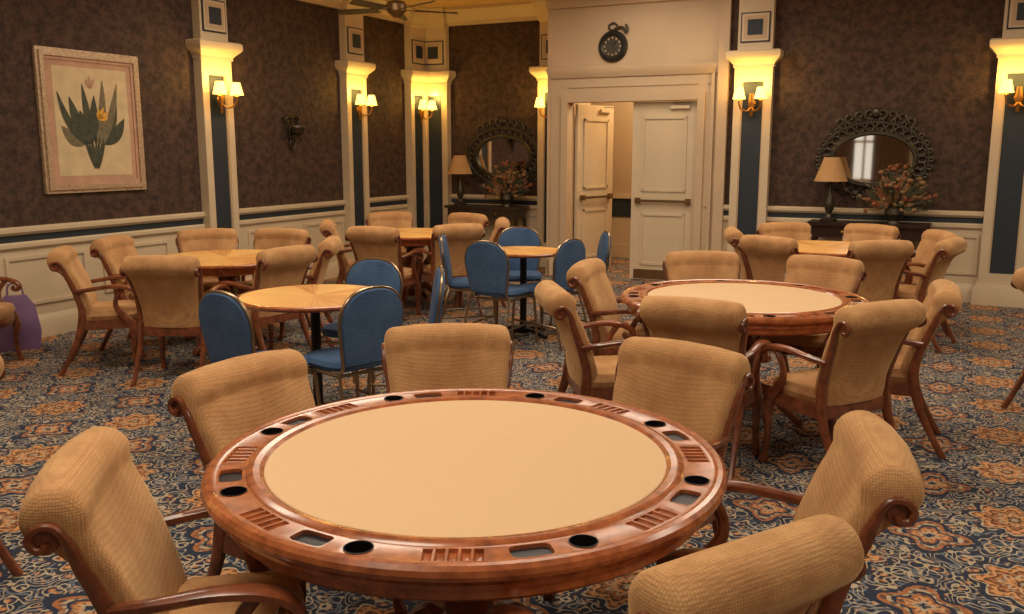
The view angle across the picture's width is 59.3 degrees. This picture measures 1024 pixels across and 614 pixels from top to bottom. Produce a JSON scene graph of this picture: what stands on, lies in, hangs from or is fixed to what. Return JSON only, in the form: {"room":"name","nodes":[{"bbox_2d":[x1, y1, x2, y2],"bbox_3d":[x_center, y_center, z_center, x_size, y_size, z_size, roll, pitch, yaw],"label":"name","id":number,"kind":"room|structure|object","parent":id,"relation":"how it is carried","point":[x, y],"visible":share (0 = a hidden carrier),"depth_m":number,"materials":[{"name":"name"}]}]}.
{"room":"games hall","nodes":[
{"label":"games hall","id":0,"kind":"room"},
{"bbox_2d":[0,0,406,314],"bbox_3d":[-4.848,-1.306,6.510,0.201,3.600,15.630,5,11,26],"label":"wall","id":1,"kind":"structure","parent":0,"point":[285,65],"depth_m":9.25,"materials":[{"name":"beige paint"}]},
{"bbox_2d":[32,45,146,193],"bbox_3d":[-3.833,-1.692,8.249,0.045,1.260,1.090,5,11,26],"label":"framed botanical print","id":2,"kind":"object","parent":1,"relation":"attached to","point":[89,103],"visible":1,"depth_m":8.20,"materials":[{"name":"beige paper"}]},
{"bbox_2d":[38,261,338,337],"bbox_3d":[-4.745,0.378,6.753,0.045,0.200,15.630,5,11,26],"label":"baseboard","id":3,"kind":"structure","parent":1,"relation":"attached to","point":[60,322],"depth_m":8.13,"materials":[{"name":"beige paint"}]},
{"bbox_2d":[0,0,412,304],"bbox_3d":[-4.668,-1.438,6.397,0.201,3.300,15.630,5,11,26],"label":"trim","id":4,"kind":"structure","parent":1,"relation":"attached to","point":[36,236],"depth_m":9.01,"materials":[{"name":"beige paint"}]},
{"bbox_2d":[185,0,246,281],"bbox_3d":[-3.067,-1.835,9.538,0.280,3.595,0.610,5,11,26],"label":"pilaster","id":5,"kind":"object","parent":1,"relation":"attached to","point":[210,49],"visible":0.73,"depth_m":9.48,"materials":[{"name":"beige paint"}]},
{"bbox_2d":[213,81,243,112],"bbox_3d":[-2.994,-2.196,9.439,0.207,0.316,0.391,5,11,26],"label":"wall sconce","id":6,"kind":"object","parent":5,"relation":"attached to","point":[219,87],"visible":1,"depth_m":9.46,"materials":[{"name":"white fabric"}]},
{"bbox_2d":[282,114,304,153],"bbox_3d":[-2.548,-2.051,10.667,0.198,0.471,0.304,5,11,26],"label":"wall ornament","id":7,"kind":"object","parent":1,"relation":"attached to","point":[293,130],"visible":1,"depth_m":10.63,"materials":[{"name":"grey metal"}]},
{"bbox_2d":[335,0,375,260],"bbox_3d":[-1.977,-2.218,11.721,0.280,3.595,0.610,5,11,26],"label":"pilaster","id":8,"kind":"object","parent":1,"relation":"attached to","point":[351,67],"visible":0.76,"depth_m":11.64,"materials":[{"name":"beige paint"}]},
{"bbox_2d":[355,94,376,119],"bbox_3d":[-1.904,-2.579,11.621,0.207,0.316,0.391,5,11,26],"label":"wall sconce","id":9,"kind":"object","parent":8,"relation":"attached to","point":[360,100],"visible":1,"depth_m":11.64,"materials":[{"name":"white fabric"}]},
{"bbox_2d":[401,6,428,260],"bbox_3d":[-1.310,-2.453,13.056,0.280,3.595,0.610,5,11,26],"label":"pilaster","id":10,"kind":"object","parent":1,"relation":"attached to","point":[414,75],"visible":0.7,"depth_m":12.95,"materials":[{"name":"beige paint"}]},
{"bbox_2d":[400,0,529,7],"bbox_3d":[1.502,-2.739,3.974,13.780,0.100,17.600,5,11,26],"label":"ceiling","id":11,"kind":"structure","parent":0,"point":[438,3],"depth_m":12.23,"materials":[{"name":"paint"}]},
{"bbox_2d":[337,0,457,20],"bbox_3d":[-1.277,-3.455,9.903,1.349,0.540,1.298,0,10,0],"label":"ceiling fan","id":12,"kind":"object","parent":11,"relation":"hanging from","point":[396,8],"depth_m":9.82,"materials":[{"name":"brown wood"}]},
{"bbox_2d":[449,20,539,239],"bbox_3d":[-0.205,-2.436,12.948,2.360,3.600,0.200,5,11,26],"label":"wall","id":13,"kind":"structure","parent":0,"point":[491,63],"depth_m":12.75,"materials":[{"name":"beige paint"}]},
{"bbox_2d":[424,7,455,227],"bbox_3d":[-1.145,-2.467,13.140,0.610,3.595,0.280,5,11,26],"label":"pilaster","id":14,"kind":"object","parent":13,"relation":"attached to","point":[439,78],"visible":0.64,"depth_m":13.10,"materials":[{"name":"beige paint"}]},
{"bbox_2d":[418,100,436,122],"bbox_3d":[-1.237,-2.813,12.956,0.207,0.316,0.391,5,11,26],"label":"wall sconce","id":15,"kind":"object","parent":14,"relation":"attached to","point":[431,106],"visible":1,"depth_m":12.97,"materials":[{"name":"gold metal"}]},
{"bbox_2d":[445,1,537,240],"bbox_3d":[-0.293,-2.553,12.745,2.360,3.300,0.200,5,11,26],"label":"trim back alcove","id":16,"kind":"structure","parent":13,"relation":"attached to","point":[511,11],"depth_m":12.58,"materials":[{"name":"beige paint"}]},
{"bbox_2d":[466,117,537,184],"bbox_3d":[-0.128,-2.188,12.805,1.236,1.010,0.062,5,11,26],"label":"wall mirror","id":17,"kind":"object","parent":13,"relation":"attached to","point":[492,150],"visible":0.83,"depth_m":12.79,"materials":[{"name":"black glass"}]},
{"bbox_2d":[0,257,1023,613],"bbox_3d":[1.502,0.906,4.614,13.780,0.100,17.600,5,11,26],"label":"floor","id":18,"kind":"structure","parent":0,"point":[963,553],"depth_m":4.94,"materials":[{"name":"carpet"}]},
{"bbox_2d":[0,356,23,576],"bbox_3d":[-2.201,0.635,3.216,0.620,0.934,0.584,0,10,2],"label":"armchair","id":19,"kind":"object","parent":18,"relation":"on","point":[6,557],"visible":1,"depth_m":3.49,"materials":[{"name":"brown wood"}]},
{"bbox_2d":[0,277,24,359],"bbox_3d":[-4.092,0.016,6.745,0.620,0.934,0.584,-2,10,-10],"label":"armchair","id":20,"kind":"object","parent":18,"relation":"on","point":[8,315],"visible":0.98,"depth_m":6.99,"materials":[{"name":"brown wood"}]},
{"bbox_2d":[0,283,41,351],"bbox_3d":[-4.100,0.072,7.455,0.340,0.560,0.180,-5,11,-28],"label":"tote bag","id":21,"kind":"object","parent":18,"relation":"on","point":[30,334],"visible":0.66,"depth_m":7.43,"materials":[{"name":"purple fabric"}]},
{"bbox_2d":[46,245,146,375],"bbox_3d":[-3.130,0.002,6.825,0.620,0.934,0.584,-3,10,-18],"label":"armchair","id":22,"kind":"object","parent":18,"relation":"on","point":[93,314],"visible":0.76,"depth_m":6.63,"materials":[{"name":"beige fabric"}]},
{"bbox_2d":[90,235,187,351],"bbox_3d":[-3.119,-0.130,7.576,0.620,0.934,0.584,1,10,4],"label":"armchair","id":23,"kind":"object","parent":18,"relation":"on","point":[111,250],"visible":0.32,"depth_m":7.38,"materials":[{"name":"brown wood"}]},
{"bbox_2d":[18,426,306,613],"bbox_3d":[-0.834,0.796,2.300,0.620,0.934,0.584,-2,10,-12],"label":"armchair","id":24,"kind":"object","parent":18,"relation":"on","point":[89,505],"visible":0.84,"depth_m":2.08,"materials":[{"name":"beige fabric"}]},
{"bbox_2d":[119,255,230,385],"bbox_3d":[-2.412,0.061,6.489,0.584,0.934,0.620,0,10,2],"label":"armchair","id":25,"kind":"object","parent":18,"relation":"on","point":[167,290],"visible":0.78,"depth_m":6.30,"materials":[{"name":"beige fabric"}]},
{"bbox_2d":[175,228,244,339],"bbox_3d":[-2.702,-0.226,8.124,0.584,0.934,0.620,-5,11,-25],"label":"armchair","id":26,"kind":"object","parent":18,"relation":"on","point":[202,239],"visible":0.3,"depth_m":8.18,"materials":[{"name":"beige fabric"}]},
{"bbox_2d":[166,249,265,355],"bbox_3d":[-2.350,-0.036,7.456,1.200,0.761,1.200,-2,10,-11],"label":"round table","id":27,"kind":"object","parent":18,"relation":"on","point":[225,265],"visible":0.3,"depth_m":7.22,"materials":[{"name":"brown wood"}]},
{"bbox_2d":[194,290,320,451],"bbox_3d":[-1.409,0.333,4.965,0.447,0.912,0.558,7,12,34],"label":"banquet chair","id":28,"kind":"object","parent":18,"relation":"on","point":[227,328],"visible":0.42,"depth_m":4.74,"materials":[{"name":"blue fabric"}]},
{"bbox_2d":[212,245,317,350],"bbox_3d":[-1.876,-0.019,6.944,0.620,0.934,0.584,6,12,31],"label":"armchair","id":29,"kind":"object","parent":18,"relation":"on","point":[285,265],"visible":0.56,"depth_m":6.74,"materials":[{"name":"beige fabric"}]},
{"bbox_2d":[236,228,310,338],"bbox_3d":[-2.180,-0.233,8.159,0.584,0.934,0.620,3,10,15],"label":"armchair","id":30,"kind":"object","parent":18,"relation":"on","point":[264,238],"visible":0.24,"depth_m":8.24,"materials":[{"name":"beige fabric"}]},
{"bbox_2d":[167,349,406,613],"bbox_3d":[-0.756,0.657,3.094,0.620,0.934,0.584,6,12,32],"label":"armchair","id":31,"kind":"object","parent":18,"relation":"on","point":[219,402],"visible":0.37,"depth_m":3.03,"materials":[{"name":"beige fabric"}]},
{"bbox_2d":[236,284,368,405],"bbox_3d":[-1.200,0.300,5.535,0.940,0.757,0.940,-1,10,-8],"label":"cafe table","id":32,"kind":"object","parent":18,"relation":"on","point":[313,299],"visible":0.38,"depth_m":5.45,"materials":[{"name":"brown wood"}]},
{"bbox_2d":[267,235,341,349],"bbox_3d":[-1.730,-0.121,7.526,0.620,0.934,0.584,-1,10,-4],"label":"armchair","id":33,"kind":"object","parent":18,"relation":"on","point":[329,247],"visible":0.43,"depth_m":7.28,"materials":[{"name":"beige fabric"}]},
{"bbox_2d":[319,219,354,283],"bbox_3d":[-1.672,-0.443,9.355,0.620,0.934,0.584,-2,10,-10],"label":"armchair","id":34,"kind":"object","parent":18,"relation":"on","point":[327,227],"visible":0.37,"depth_m":9.10,"materials":[{"name":"beige fabric"}]},
{"bbox_2d":[306,285,403,400],"bbox_3d":[-0.899,0.309,5.100,0.558,0.912,0.447,10,14,44],"label":"banquet chair","id":35,"kind":"object","parent":18,"relation":"on","point":[364,319],"visible":0.73,"depth_m":4.91,"materials":[{"name":"blue fabric"}]},
{"bbox_2d":[321,257,402,394],"bbox_3d":[-1.005,0.145,6.035,0.447,0.912,0.558,3,10,18],"label":"banquet chair","id":36,"kind":"object","parent":18,"relation":"on","point":[370,271],"visible":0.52,"depth_m":6.12,"materials":[{"name":"blue fabric"}]},
{"bbox_2d":[345,226,423,314],"bbox_3d":[-1.249,-0.344,8.793,0.584,0.934,0.620,3,10,18],"label":"armchair","id":37,"kind":"object","parent":18,"relation":"on","point":[365,241],"visible":0.71,"depth_m":8.55,"materials":[{"name":"beige fabric"}]},
{"bbox_2d":[365,211,421,295],"bbox_3d":[-1.351,-0.614,10.332,0.584,0.934,0.620,-4,11,-20],"label":"armchair","id":38,"kind":"object","parent":18,"relation":"on","point":[396,219],"visible":0.32,"depth_m":10.41,"materials":[{"name":"beige fabric"}]},
{"bbox_2d":[367,265,444,395],"bbox_3d":[-0.659,0.191,5.771,0.558,0.912,0.447,-1,10,-8],"label":"banquet chair","id":39,"kind":"object","parent":18,"relation":"on","point":[439,277],"visible":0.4,"depth_m":5.58,"materials":[{"name":"blue fabric"}]},
{"bbox_2d":[397,228,444,305],"bbox_3d":[-1.060,-0.416,9.623,1.200,0.761,1.200,-5,11,-28],"label":"round table","id":40,"kind":"object","parent":18,"relation":"on","point":[411,238],"visible":0.35,"depth_m":9.52,"materials":[{"name":"brown wood"}]},
{"bbox_2d":[381,323,512,392],"bbox_3d":[-0.246,0.568,3.603,0.584,0.934,0.620,-1,10,-6],"label":"armchair","id":41,"kind":"object","parent":18,"relation":"on","point":[434,355],"visible":0.3,"depth_m":3.69,"materials":[{"name":"beige fabric"}]},
{"bbox_2d":[412,223,485,314],"bbox_3d":[-0.628,-0.393,9.073,0.584,0.934,0.620,-5,11,-28],"label":"armchair","id":42,"kind":"object","parent":18,"relation":"on","point":[459,236],"visible":0.7,"depth_m":8.86,"materials":[{"name":"beige fabric"}]},
{"bbox_2d":[420,212,488,300],"bbox_3d":[-0.642,-0.586,10.170,0.584,0.934,0.620,8,13,37],"label":"armchair","id":43,"kind":"object","parent":18,"relation":"on","point":[460,217],"visible":0.32,"depth_m":10.18,"materials":[{"name":"beige fabric"}]},
{"bbox_2d":[200,388,726,613],"bbox_3d":[-0.130,0.798,2.694,1.479,0.766,1.479,-3,10,-18],"label":"table","id":44,"kind":"object","parent":18,"relation":"on","point":[464,499],"visible":0.99,"depth_m":2.36,"materials":[{"name":"brown wood"}]},
{"bbox_2d":[439,233,497,324],"bbox_3d":[-0.409,-0.206,8.035,0.558,0.912,0.447,0,10,0],"label":"banquet chair","id":45,"kind":"object","parent":18,"relation":"on","point":[461,283],"visible":0.68,"depth_m":7.86,"materials":[{"name":"blue fabric"}]},
{"bbox_2d":[453,217,509,307],"bbox_3d":[-0.331,-0.487,9.611,0.620,0.934,0.584,0,10,0],"label":"armchair","id":46,"kind":"object","parent":18,"relation":"on","point":[502,223],"visible":0.28,"depth_m":9.32,"materials":[{"name":"beige fabric"}]},
{"bbox_2d":[444,204,528,226],"bbox_3d":[-0.364,-1.025,12.867,1.166,0.852,0.380,5,11,26],"label":"console table","id":47,"kind":"object","parent":18,"relation":"on","point":[515,212],"visible":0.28,"depth_m":12.62,"materials":[{"name":"brown wood"}]},
{"bbox_2d":[448,155,471,204],"bbox_3d":[-0.745,-1.820,12.907,0.360,0.700,0.356,5,11,26],"label":"table lamp","id":48,"kind":"object","parent":47,"relation":"on","point":[459,165],"visible":1,"depth_m":12.78,"materials":[{"name":"beige fabric"}]},
{"bbox_2d":[480,160,532,206],"bbox_3d":[-0.060,-1.722,12.539,0.808,0.634,0.394,5,11,26],"label":"flower arrangement","id":49,"kind":"object","parent":47,"relation":"on","point":[505,184],"visible":1,"depth_m":12.49,"materials":[{"name":"brown plant"}]},
{"bbox_2d":[464,240,537,342],"bbox_3d":[-0.108,-0.121,7.552,0.447,0.912,0.558,6,12,31],"label":"banquet chair","id":50,"kind":"object","parent":18,"relation":"on","point":[487,265],"visible":0.92,"depth_m":7.37,"materials":[{"name":"blue fabric"}]},
{"bbox_2d":[497,226,541,319],"bbox_3d":[0.070,-0.291,8.517,0.447,0.912,0.558,0,10,0],"label":"banquet chair","id":51,"kind":"object","parent":18,"relation":"on","point":[516,235],"visible":0.58,"depth_m":8.63,"materials":[{"name":"blue fabric"}]},
{"bbox_2d":[502,246,557,338],"bbox_3d":[0.100,-0.124,7.948,0.740,0.757,0.740,-4,11,-23],"label":"cafe table","id":52,"kind":"object","parent":18,"relation":"on","point":[522,252],"visible":0.56,"depth_m":7.90,"materials":[{"name":"brown wood"}]},
{"bbox_2d":[510,238,591,350],"bbox_3d":[0.338,-0.143,7.677,0.558,0.912,0.447,8,13,39],"label":"banquet chair","id":53,"kind":"object","parent":18,"relation":"on","point":[571,251],"visible":0.53,"depth_m":7.49,"materials":[{"name":"blue fabric"}]},
{"bbox_2d":[549,231,610,334],"bbox_3d":[0.650,-0.238,8.214,0.558,0.912,0.447,-1,10,-5],"label":"banquet chair","id":54,"kind":"object","parent":18,"relation":"on","point":[604,245],"visible":0.36,"depth_m":8.05,"materials":[{"name":"blue fabric"}]},
{"bbox_2d":[534,280,635,400],"bbox_3d":[0.449,0.329,4.964,0.620,0.934,0.584,-1,10,-8],"label":"armchair","id":55,"kind":"object","parent":18,"relation":"on","point":[587,374],"visible":0.62,"depth_m":4.75,"materials":[{"name":"beige fabric"}]},
{"bbox_2d":[566,258,644,394],"bbox_3d":[0.697,0.166,5.888,0.620,0.934,0.584,4,11,20],"label":"armchair","id":56,"kind":"object","parent":18,"relation":"on","point":[588,276],"visible":0.47,"depth_m":5.70,"materials":[{"name":"beige fabric"}]},
{"bbox_2d":[544,337,754,600],"bbox_3d":[0.498,0.620,3.303,0.584,0.934,0.620,9,13,40],"label":"armchair","id":57,"kind":"object","parent":18,"relation":"on","point":[701,388],"visible":0.41,"depth_m":3.31,"materials":[{"name":"beige fabric"}]},
{"bbox_2d":[485,514,866,613],"bbox_3d":[0.338,0.857,1.954,0.584,0.934,0.620,-6,12,-31],"label":"armchair","id":58,"kind":"object","parent":18,"relation":"on","point":[787,568],"visible":1,"depth_m":1.62,"materials":[{"name":"beige fabric"}]},
{"bbox_2d":[662,250,740,280],"bbox_3d":[1.360,0.094,6.300,0.584,0.934,0.620,0,10,0],"label":"armchair","id":59,"kind":"object","parent":18,"relation":"on","point":[695,264],"visible":0.36,"depth_m":6.39,"materials":[{"name":"beige fabric"}]},
{"bbox_2d":[636,296,771,478],"bbox_3d":[0.989,0.377,4.690,0.584,0.934,0.620,5,11,28],"label":"armchair","id":60,"kind":"object","parent":18,"relation":"on","point":[723,324],"visible":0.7,"depth_m":4.42,"materials":[{"name":"beige fabric"}]},
{"bbox_2d":[723,226,749,279],"bbox_3d":[2.279,-0.274,8.397,0.620,0.934,0.584,1,10,8],"label":"armchair","id":61,"kind":"object","parent":18,"relation":"on","point":[732,235],"visible":0.3,"depth_m":8.16,"materials":[{"name":"beige fabric"}]},
{"bbox_2d":[621,279,869,426],"bbox_3d":[1.390,0.306,5.496,1.456,0.766,1.456,2,10,12],"label":"table","id":62,"kind":"object","parent":18,"relation":"on","point":[773,308],"visible":0.66,"depth_m":5.39,"materials":[{"name":"beige fabric"}]},
{"bbox_2d":[737,235,798,281],"bbox_3d":[2.327,-0.167,7.787,0.620,0.934,0.584,-8,13,-39],"label":"armchair","id":63,"kind":"object","parent":18,"relation":"on","point":[766,256],"visible":0.47,"depth_m":7.59,"materials":[{"name":"beige fabric"}]},
{"bbox_2d":[756,222,811,239],"bbox_3d":[2.752,-0.353,8.844,0.584,0.934,0.620,-1,10,-8],"label":"armchair","id":64,"kind":"object","parent":18,"relation":"on","point":[794,230],"visible":0.21,"depth_m":8.94,"materials":[{"name":"beige fabric"}]},
{"bbox_2d":[688,410,924,613],"bbox_3d":[0.724,0.770,2.448,0.620,0.934,0.584,2,10,12],"label":"armchair","id":65,"kind":"object","parent":18,"relation":"on","point":[869,478],"visible":0.54,"depth_m":2.24,"materials":[{"name":"beige fabric"}]},
{"bbox_2d":[751,254,866,373],"bbox_3d":[1.980,0.138,6.049,0.584,0.934,0.620,9,14,43],"label":"armchair","id":66,"kind":"object","parent":18,"relation":"on","point":[841,273],"visible":0.37,"depth_m":6.01,"materials":[{"name":"beige fabric"}]},
{"bbox_2d":[796,240,850,257],"bbox_3d":[2.850,-0.174,8.244,1.200,0.761,1.200,-1,10,-6],"label":"round table","id":67,"kind":"object","parent":18,"relation":"on","point":[811,247],"visible":0.2,"depth_m":8.11,"materials":[{"name":"brown wood"}]},
{"bbox_2d":[758,299,926,461],"bbox_3d":[1.671,0.394,4.591,0.584,0.934,0.620,-5,11,-28],"label":"armchair","id":68,"kind":"object","parent":18,"relation":"on","point":[865,341],"visible":0.96,"depth_m":4.42,"materials":[{"name":"beige fabric"}]},
{"bbox_2d":[807,219,931,240],"bbox_3d":[3.904,-0.508,9.921,1.240,0.852,0.380,5,11,26],"label":"console table","id":69,"kind":"object","parent":18,"relation":"on","point":[910,231],"visible":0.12,"depth_m":9.81,"materials":[{"name":"brown wood"}]},
{"bbox_2d":[814,157,846,221],"bbox_3d":[3.523,-1.302,9.961,0.360,0.700,0.356,5,11,26],"label":"table lamp","id":70,"kind":"object","parent":69,"relation":"on","point":[831,169],"visible":1,"depth_m":9.84,"materials":[{"name":"beige fabric"}]},
{"bbox_2d":[856,164,937,223],"bbox_3d":[4.117,-1.212,9.636,0.808,0.634,0.394,5,11,26],"label":"flower arrangement","id":71,"kind":"object","parent":69,"relation":"on","point":[895,193],"visible":1,"depth_m":9.58,"materials":[{"name":"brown plant"}]},
{"bbox_2d":[842,223,900,241],"bbox_3d":[3.328,-0.322,8.670,0.620,0.934,0.584,-9,13,-41],"label":"armchair","id":72,"kind":"object","parent":18,"relation":"on","point":[852,231],"visible":0.21,"depth_m":8.71,"materials":[{"name":"beige fabric"}]},
{"bbox_2d":[846,240,915,301],"bbox_3d":[2.942,-0.121,7.522,0.584,0.934,0.620,-1,10,-7],"label":"armchair","id":73,"kind":"object","parent":18,"relation":"on","point":[885,262],"visible":0.49,"depth_m":7.27,"materials":[{"name":"beige fabric"}]},
{"bbox_2d":[837,279,962,459],"bbox_3d":[2.156,0.310,5.067,0.620,0.934,0.584,4,11,22],"label":"armchair","id":74,"kind":"object","parent":18,"relation":"on","point":[943,301],"visible":0.44,"depth_m":4.82,"materials":[{"name":"brown wood"}]},
{"bbox_2d":[900,229,957,336],"bbox_3d":[3.619,-0.229,8.141,0.620,0.934,0.584,0,10,2],"label":"armchair","id":75,"kind":"object","parent":18,"relation":"on","point":[930,237],"visible":0.25,"depth_m":8.10,"materials":[{"name":"beige fabric"}]},
{"bbox_2d":[898,237,966,352],"bbox_3d":[3.443,-0.138,7.620,0.620,0.934,0.584,8,13,39],"label":"armchair","id":76,"kind":"object","parent":18,"relation":"on","point":[944,251],"visible":0.53,"depth_m":7.37,"materials":[{"name":"beige fabric"}]},
{"bbox_2d":[1000,267,1023,408],"bbox_3d":[3.440,0.235,5.494,0.620,0.934,0.584,-1,10,-5],"label":"armchair","id":77,"kind":"object","parent":18,"relation":"on","point":[1017,282],"visible":1,"depth_m":5.73,"materials":[{"name":"brown wood"}]},
{"bbox_2d":[590,100,696,257],"bbox_3d":[2.356,-2.494,13.277,4.700,3.600,0.180,5,11,26],"label":"wall","id":78,"kind":"structure","parent":0,"point":[623,111],"depth_m":13.64,"materials":[{"name":"beige paint"}]},
{"bbox_2d":[548,0,1004,283],"bbox_3d":[5.532,-1.871,9.728,10.820,3.600,1.000,5,11,26],"label":"wall","id":79,"kind":"structure","parent":0,"point":[932,62],"depth_m":10.05,"materials":[{"name":"beige paint"}]},
{"bbox_2d":[529,0,547,266],"bbox_3d":[0.533,-2.325,12.327,0.610,3.595,0.280,5,11,26],"label":"pilaster","id":80,"kind":"object","parent":79,"relation":"attached to","point":[539,6],"visible":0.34,"depth_m":12.39,"materials":[{"name":"beige paint"}]},
{"bbox_2d":[534,97,546,117],"bbox_3d":[0.497,-2.679,12.191,0.391,0.317,0.207,5,11,26],"label":"wall sconce","id":81,"kind":"object","parent":80,"relation":"attached to","point":[539,103],"depth_m":12.16,"materials":[{"name":"beige fabric"}]},
{"bbox_2d":[574,104,613,267],"bbox_3d":[1.119,-1.587,12.104,0.119,2.200,0.820,8,13,39],"label":"door","id":82,"kind":"structure","parent":79,"relation":"in","point":[594,124],"depth_m":12.04,"materials":[{"name":"beige paint"}]},
{"bbox_2d":[598,22,628,62],"bbox_3d":[1.241,-3.247,11.034,0.395,0.480,0.054,5,11,26],"label":"wall clock","id":83,"kind":"object","parent":79,"relation":"attached to","point":[613,45],"depth_m":11.03,"materials":[{"name":"black metal"}]},
{"bbox_2d":[545,0,731,273],"bbox_3d":[1.453,-2.102,11.046,2.320,3.600,0.200,5,11,26],"label":"trim","id":84,"kind":"structure","parent":79,"relation":"attached to","point":[722,66],"depth_m":10.84,"materials":[{"name":"beige paint"}]},
{"bbox_2d":[629,101,696,280],"bbox_3d":[1.869,-1.418,11.139,0.820,2.200,0.119,5,11,26],"label":"door","id":85,"kind":"structure","parent":79,"relation":"in","point":[664,132],"depth_m":11.12,"materials":[{"name":"beige paint"}]},
{"bbox_2d":[726,0,783,276],"bbox_3d":[2.746,-1.982,10.377,0.610,3.595,0.280,5,11,26],"label":"pilaster","id":86,"kind":"object","parent":79,"relation":"attached to","point":[755,60],"visible":0.73,"depth_m":10.37,"materials":[{"name":"beige paint"}]},
{"bbox_2d":[733,87,766,115],"bbox_3d":[2.710,-2.336,10.240,0.391,0.316,0.207,5,11,26],"label":"wall sconce","id":87,"kind":"object","parent":86,"relation":"attached to","point":[760,94],"visible":1,"depth_m":10.21,"materials":[{"name":"white fabric"}]},
{"bbox_2d":[545,260,973,302],"bbox_3d":[5.304,-0.116,9.566,10.820,0.200,0.043,5,11,26],"label":"baseboard","id":88,"kind":"structure","parent":79,"relation":"attached to","point":[966,289],"depth_m":9.75,"materials":[{"name":"beige paint"}]},
{"bbox_2d":[723,205,983,274],"bbox_3d":[6.308,-1.837,8.668,8.500,3.300,0.200,5,11,26],"label":"trim","id":89,"kind":"structure","parent":79,"relation":"attached to","point":[943,219],"depth_m":9.96,"materials":[{"name":"beige paint"}]},
{"bbox_2d":[815,108,934,199],"bbox_3d":[3.987,-1.683,9.932,1.236,1.010,0.062,5,11,26],"label":"wall mirror","id":90,"kind":"object","parent":79,"relation":"attached to","point":[862,154],"visible":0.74,"depth_m":9.92,"materials":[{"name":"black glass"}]},
{"bbox_2d":[971,0,1023,307],"bbox_3d":[5.150,-1.778,9.211,0.610,3.595,0.280,5,11,26],"label":"pilaster","id":91,"kind":"object","parent":79,"relation":"attached to","point":[1002,242],"visible":0.89,"depth_m":9.36,"materials":[{"name":"beige paint"}]},
{"bbox_2d":[998,79,1023,111],"bbox_3d":[5.114,-2.132,9.075,0.391,0.316,0.207,5,11,26],"label":"wall sconce","id":92,"kind":"object","parent":91,"relation":"attached to","point":[1006,87],"visible":1,"depth_m":9.11,"materials":[{"name":"gold metal"}]}
]}

